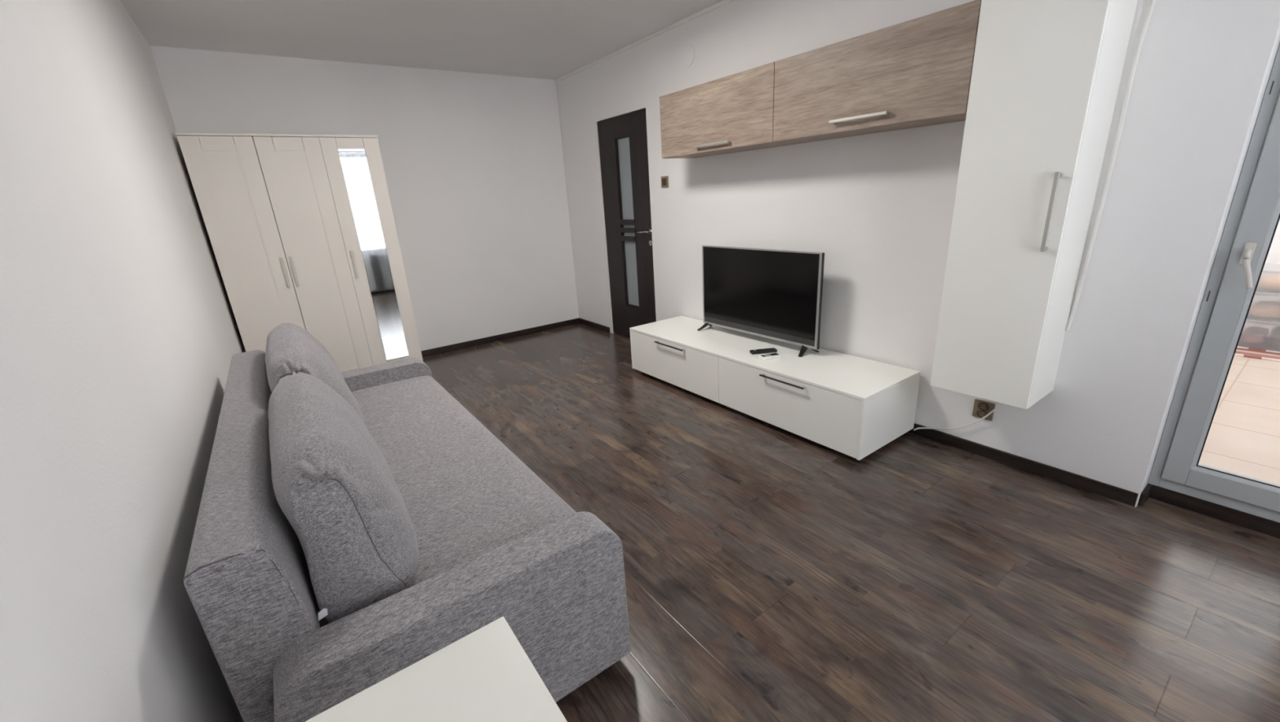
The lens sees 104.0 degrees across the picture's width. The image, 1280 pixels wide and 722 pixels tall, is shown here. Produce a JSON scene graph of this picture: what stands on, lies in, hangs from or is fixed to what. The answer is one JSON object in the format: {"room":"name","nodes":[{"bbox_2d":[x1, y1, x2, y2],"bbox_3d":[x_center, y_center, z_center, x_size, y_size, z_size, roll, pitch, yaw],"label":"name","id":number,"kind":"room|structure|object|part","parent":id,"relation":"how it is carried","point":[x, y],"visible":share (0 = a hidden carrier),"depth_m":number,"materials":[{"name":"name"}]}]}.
{"room":"living room","nodes":[
{"label":"living room","id":0,"kind":"room"},
{"bbox_2d":[0,0,245,721],"bbox_3d":[-1.289,-0.146,1.106,0.120,2.549,6.950,-16,22,-33],"label":"wall","id":1,"kind":"structure","parent":0,"point":[120,335],"depth_m":1.05,"materials":[{"name":"paint"}]},
{"bbox_2d":[149,44,578,351],"bbox_3d":[-1.908,-1.301,4.699,3.320,2.549,0.120,-16,22,-33],"label":"wall","id":2,"kind":"structure","parent":0,"point":[473,162],"depth_m":4.65,"materials":[{"name":"paint"}]},
{"bbox_2d":[421,317,579,356],"bbox_3d":[-1.914,-0.121,4.943,3.029,0.060,0.015,-16,22,-33],"label":"baseboard","id":3,"kind":"structure","parent":2,"relation":"attached to","point":[521,332],"depth_m":5.22,"materials":[{"name":"black wood"}]},
{"bbox_2d":[120,0,722,79],"bbox_3d":[-0.019,-1.794,1.595,3.420,0.120,6.950,-16,22,-33],"label":"ceiling","id":4,"kind":"structure","parent":0,"point":[548,39],"depth_m":3.33,"materials":[{"name":"paint"}]},
{"bbox_2d":[422,323,1279,721],"bbox_3d":[0.131,0.632,2.472,3.300,0.050,6.600,-16,22,-33],"label":"floor","id":5,"kind":"structure","parent":0,"point":[772,573],"depth_m":1.80,"materials":[{"name":"laminate"}]},
{"bbox_2d":[175,132,422,372],"bbox_3d":[-2.549,-0.729,3.959,1.170,1.904,0.492,-16,22,-33],"label":"wardrobe","id":6,"kind":"object","parent":5,"relation":"on","point":[301,228],"visible":0.91,"depth_m":3.69,"materials":[{"name":"white wood"}]},
{"bbox_3d":[-2.733,-0.612,3.569,0.388,1.821,0.018,-16,22,-33],"label":"door","id":7,"kind":"part","parent":6,"relation":"part of","materials":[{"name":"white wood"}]},
{"bbox_3d":[-2.587,-0.647,3.647,0.018,0.214,0.016,-16,22,-33],"label":"handle","id":8,"kind":"part","parent":6,"relation":"part of","materials":[{"name":"beige plastic"}]},
{"bbox_3d":[-2.543,-0.659,3.677,0.018,0.214,0.016,-16,22,-33],"label":"handle","id":9,"kind":"part","parent":6,"relation":"part of","materials":[{"name":"beige plastic"}]},
{"bbox_3d":[-2.418,-0.702,3.781,0.385,1.821,0.018,-16,22,-33],"label":"door","id":10,"kind":"part","parent":6,"relation":"part of","materials":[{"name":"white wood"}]},
{"bbox_3d":[-2.223,-0.750,3.892,0.018,0.214,0.016,-16,22,-33],"label":"handle","id":11,"kind":"part","parent":6,"relation":"part of","materials":[{"name":"beige plastic"}]},
{"bbox_3d":[-2.106,-0.791,3.992,0.384,1.821,0.018,-16,22,-33],"label":"door","id":12,"kind":"part","parent":6,"relation":"part of","materials":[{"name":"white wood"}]},
{"bbox_2d":[337,148,408,359],"bbox_3d":[-2.101,-0.804,3.979,0.176,1.639,0.016,-16,22,-33],"label":"mirror","id":13,"kind":"object","parent":6,"relation":"attached to","point":[354,165],"depth_m":3.96,"materials":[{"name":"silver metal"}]},
{"bbox_2d":[182,349,631,721],"bbox_3d":[-1.022,0.434,2.007,0.880,0.753,2.144,-16,22,-33],"label":"sofa","id":14,"kind":"object","parent":5,"relation":"on","point":[495,541],"visible":0.75,"depth_m":1.27,"materials":[{"name":"grey fabric"}]},
{"bbox_3d":[-1.312,0.488,1.802,0.164,0.692,1.902,-16,22,-33],"label":"backrest","id":15,"kind":"part","parent":14,"relation":"part of","materials":[{"name":"grey fabric"}]},
{"bbox_2d":[265,322,364,423],"bbox_3d":[-1.423,0.095,2.170,0.279,0.457,0.907,-16,22,-33],"label":"cushion","id":16,"kind":"object","parent":14,"relation":"on","point":[290,348],"visible":0.46,"depth_m":1.92,"materials":[{"name":"grey fabric"}]},
{"bbox_2d":[268,371,418,623],"bbox_3d":[-0.892,0.305,1.475,0.274,0.436,0.893,-16,22,-33],"label":"cushion","id":17,"kind":"object","parent":14,"relation":"on","point":[336,488],"visible":0.98,"depth_m":1.17,"materials":[{"name":"grey fabric"}]},
{"bbox_3d":[-1.584,0.289,2.839,0.802,0.468,0.124,-16,22,-33],"label":"armrest","id":18,"kind":"part","parent":14,"relation":"part of","materials":[{"name":"grey fabric"}]},
{"bbox_2d":[315,375,576,627],"bbox_3d":[-0.969,0.443,2.050,0.752,0.173,1.892,-16,22,-33],"label":"seat cushion","id":19,"kind":"object","parent":14,"relation":"on","point":[466,495],"depth_m":1.80,"materials":[{"name":"grey fabric"}]},
{"bbox_3d":[-0.397,0.739,1.268,0.802,0.468,0.124,-16,22,-33],"label":"armrest","id":20,"kind":"part","parent":14,"relation":"part of","materials":[{"name":"grey fabric"}]},
{"bbox_2d":[305,616,567,721],"bbox_3d":[-0.181,0.890,0.507,0.480,0.735,0.714,-16,22,-33],"label":"side table","id":21,"kind":"object","parent":5,"relation":"on","point":[486,674],"visible":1,"depth_m":0.68,"materials":[{"name":"paint"}]},
{"bbox_2d":[629,315,920,460],"bbox_3d":[0.714,0.077,3.364,0.562,0.373,1.977,-16,22,-33],"label":"tv stand","id":22,"kind":"object","parent":5,"relation":"on","point":[852,406],"visible":0.97,"depth_m":2.88,"materials":[{"name":"white wood"}]},
{"bbox_3d":[0.207,-0.109,3.547,0.030,0.009,0.313,-16,22,-33],"label":"handle","id":23,"kind":"part","parent":22,"relation":"part of","materials":[{"name":"grey metal"}]},
{"bbox_3d":[0.230,0.015,3.610,0.018,0.318,0.966,-16,22,-33],"label":"drawer","id":24,"kind":"part","parent":22,"relation":"part of","materials":[{"name":"white laminate"}]},
{"bbox_2d":[697,244,824,356],"bbox_3d":[0.756,-0.433,3.316,0.165,0.616,1.002,-16,22,-33],"label":"television","id":25,"kind":"object","parent":22,"relation":"on","point":[773,294],"visible":1,"depth_m":3.22,"materials":[{"name":"black plastic"}]},
{"bbox_2d":[749,347,777,354],"bbox_3d":[0.777,-0.064,3.150,0.165,0.020,0.046,-5,18,-6],"label":"remote control","id":26,"kind":"object","parent":22,"relation":"on","point":[767,349],"visible":1,"depth_m":3.13,"materials":[{"name":"black plastic"}]},
{"bbox_2d":[758,352,781,359],"bbox_3d":[0.788,-0.028,3.039,0.125,0.021,0.054,-8,19,-14],"label":"remote control","id":27,"kind":"object","parent":22,"relation":"on","point":[774,355],"visible":1,"depth_m":3.02,"materials":[{"name":"white plastic"}]},
{"bbox_3d":[0.788,0.111,2.778,0.030,0.009,0.300,-16,22,-33],"label":"handle","id":28,"kind":"part","parent":22,"relation":"part of","materials":[{"name":"grey metal"}]},
{"bbox_3d":[0.802,0.232,2.853,0.018,0.318,0.974,-16,22,-33],"label":"drawer","id":29,"kind":"part","parent":22,"relation":"part of","materials":[{"name":"white plastic"}]},
{"bbox_2d":[556,0,1279,493],"bbox_3d":[1.358,-0.877,2.819,0.288,2.549,6.830,-16,22,-33],"label":"wall","id":30,"kind":"structure","parent":0,"point":[879,206],"depth_m":2.50,"materials":[{"name":"paint"}]},
{"bbox_2d":[555,82,580,317],"bbox_3d":[-0.762,-1.639,5.372,0.005,2.411,0.027,-16,22,-33],"label":"trim","id":31,"kind":"structure","parent":30,"relation":"attached to","point":[556,82],"depth_m":5.33,"materials":[{"name":"white paint"}]},
{"bbox_2d":[594,108,656,337],"bbox_3d":[-0.115,-1.170,4.654,0.139,2.020,0.793,-16,22,-33],"label":"door","id":32,"kind":"structure","parent":30,"relation":"in","point":[621,141],"depth_m":4.61,"materials":[{"name":"black wood"}]},
{"bbox_3d":[-0.094,-1.176,4.667,0.088,2.020,0.793,-16,22,-33],"label":"frame","id":33,"kind":"part","parent":32,"relation":"part of","materials":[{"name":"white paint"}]},
{"bbox_3d":[-0.095,-1.248,4.624,0.008,1.513,0.219,-16,22,-33],"label":"glass pane","id":34,"kind":"part","parent":32,"relation":"part of","materials":[{"name":"grey glass"}]},
{"bbox_3d":[0.036,-1.130,4.373,0.060,0.044,0.147,-16,22,-33],"label":"handle","id":35,"kind":"part","parent":32,"relation":"part of","materials":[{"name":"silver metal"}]},
{"bbox_2d":[554,0,733,82],"bbox_3d":[0.544,-2.269,3.155,0.017,0.025,4.730,-16,22,-33],"label":"trim","id":36,"kind":"structure","parent":30,"relation":"attached to","point":[722,2],"depth_m":3.75,"materials":[{"name":"white paint"}]},
{"bbox_2d":[661,175,668,187],"bbox_3d":[0.197,-1.441,4.025,0.014,0.086,0.086,-16,22,-33],"label":"light switch","id":37,"kind":"object","parent":30,"relation":"attached to","point":[664,180],"visible":1,"depth_m":4.01,"materials":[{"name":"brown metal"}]},
{"bbox_2d":[681,44,694,66],"bbox_3d":[0.338,-2.151,3.523,0.006,0.136,0.136,-16,22,-33],"label":"junction cover","id":38,"kind":"object","parent":30,"relation":"attached to","point":[688,51],"visible":1,"depth_m":3.52,"materials":[{"name":"paint"}]},
{"bbox_2d":[659,61,807,158],"bbox_3d":[0.545,-1.539,3.164,0.341,0.393,0.984,-16,22,-33],"label":"upper cabinet","id":39,"kind":"object","parent":30,"relation":"attached to","point":[734,113],"visible":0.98,"depth_m":3.02,"materials":[{"name":"brown wood"}]},
{"bbox_3d":[0.446,-1.347,3.108,0.030,0.013,0.300,-16,22,-33],"label":"handle","id":40,"kind":"part","parent":39,"relation":"part of","materials":[{"name":"silver metal"}]},
{"bbox_2d":[579,317,1151,506],"bbox_3d":[0.745,0.047,3.947,0.133,0.060,4.732,-16,22,-33],"label":"baseboard","id":41,"kind":"structure","parent":30,"relation":"attached to","point":[1106,490],"depth_m":2.36,"materials":[{"name":"black wood"}]},
{"bbox_2d":[773,0,981,142],"bbox_3d":[1.123,-1.321,2.401,0.341,0.393,0.974,-16,22,-33],"label":"upper cabinet","id":42,"kind":"object","parent":30,"relation":"attached to","point":[914,73],"visible":0.98,"depth_m":2.24,"materials":[{"name":"brown wood"}]},
{"bbox_3d":[1.021,-1.139,2.342,0.030,0.013,0.290,-16,22,-33],"label":"handle","id":43,"kind":"part","parent":42,"relation":"part of","materials":[{"name":"silver metal"}]},
{"bbox_2d":[972,398,995,421],"bbox_3d":[1.710,0.244,2.491,0.015,0.092,0.090,-16,22,-33],"label":"power socket","id":44,"kind":"object","parent":30,"relation":"attached to","point":[981,408],"visible":1,"depth_m":2.49,"materials":[{"name":"brown plastic"}]},
{"bbox_2d":[929,0,1137,408],"bbox_3d":[1.556,-0.614,2.054,0.343,1.565,0.386,-16,22,-33],"label":"upper cabinet","id":45,"kind":"object","parent":30,"relation":"attached to","point":[1046,74],"visible":1,"depth_m":1.93,"materials":[{"name":"white laminate"}]},
{"bbox_2d":[913,403,1004,430],"bbox_3d":[1.649,0.254,2.551,0.015,0.387,0.455,-16,22,-33],"label":"cable","id":46,"kind":"object","parent":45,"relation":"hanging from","point":[1001,404],"visible":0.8,"depth_m":2.56,"materials":[{"name":"white plastic"}]},
{"bbox_3d":[1.520,-0.549,1.849,0.032,0.284,0.013,-16,22,-33],"label":"handle","id":47,"kind":"part","parent":45,"relation":"part of","materials":[{"name":"silver metal"}]},
{"bbox_2d":[1065,0,1155,331],"bbox_3d":[1.807,-0.786,1.906,0.015,1.401,0.065,-16,22,-33],"label":"cable","id":48,"kind":"object","parent":30,"relation":"attached to","point":[1153,2],"visible":1,"depth_m":1.91,"materials":[{"name":"white plastic"}]},
{"bbox_2d":[1134,493,1140,506],"bbox_3d":[2.078,0.581,2.088,0.018,0.062,0.005,-16,22,-33],"label":"trim","id":49,"kind":"structure","parent":30,"relation":"attached to","point":[1139,494],"depth_m":2.08,"materials":[{"name":"white paint"}]},
{"bbox_2d":[1146,483,1279,537],"bbox_3d":[2.387,0.609,1.952,0.094,0.059,0.585,-16,22,-33],"label":"trim","id":50,"kind":"structure","parent":30,"relation":"attached to","point":[1246,520],"depth_m":1.99,"materials":[{"name":"black wood"}]},
{"bbox_2d":[1147,44,1279,522],"bbox_3d":[2.288,-0.402,1.588,0.144,2.095,0.585,-16,22,-33],"label":"door","id":51,"kind":"structure","parent":30,"relation":"in","point":[1253,218],"depth_m":1.87,"materials":[{"name":"white plastic"}]},
{"bbox_3d":[2.150,-0.379,1.768,0.008,0.075,0.026,-16,22,-33],"label":"handle plate","id":52,"kind":"part","parent":51,"relation":"part of","materials":[{"name":"beige plastic"}]},
{"bbox_3d":[2.139,-0.323,1.756,0.050,0.132,0.047,-16,22,-33],"label":"handle lever","id":53,"kind":"part","parent":51,"relation":"part of","materials":[{"name":"beige plastic"}]},
{"bbox_2d":[1198,319,1279,484],"bbox_3d":[4.444,0.329,2.591,3.870,0.049,2.450,-16,22,-33],"label":"floor","id":54,"kind":"structure","parent":0,"point":[1243,437],"depth_m":2.71,"materials":[{"name":"beige tile"}]},
{"bbox_2d":[1234,334,1279,361],"bbox_3d":[4.910,-0.019,3.453,0.720,0.012,1.400,-16,22,-33],"label":"rug","id":55,"kind":"object","parent":54,"relation":"on","point":[1264,351],"visible":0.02,"depth_m":3.66,"materials":[{"name":"fabric"}]},
{"bbox_2d":[1240,325,1279,346],"bbox_3d":[4.823,-0.203,3.670,0.420,0.208,0.580,-16,22,-33],"label":"storage box","id":56,"kind":"object","parent":55,"relation":"on","point":[1251,335],"visible":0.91,"depth_m":3.74,"materials":[{"name":"clear plastic"}]},
{"bbox_2d":[1249,300,1279,318],"bbox_3d":[4.811,-0.399,3.604,0.420,0.204,0.580,-16,22,-33],"label":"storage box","id":57,"kind":"object","parent":56,"relation":"on","point":[1268,308],"visible":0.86,"depth_m":3.68,"materials":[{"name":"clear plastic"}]},
{"bbox_2d":[1258,275,1279,289],"bbox_3d":[4.795,-0.574,3.555,0.400,0.159,0.560,-16,22,-33],"label":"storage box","id":58,"kind":"object","parent":57,"relation":"on","point":[1268,282],"visible":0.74,"depth_m":3.63,"materials":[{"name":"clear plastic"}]},
{"bbox_2d":[1246,219,1279,322],"bbox_3d":[5.965,-1.361,3.269,0.100,2.650,2.670,-16,22,-33],"label":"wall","id":59,"kind":"structure","parent":0,"point":[1272,265],"depth_m":4.28,"materials":[{"name":"paint"}]}
]}

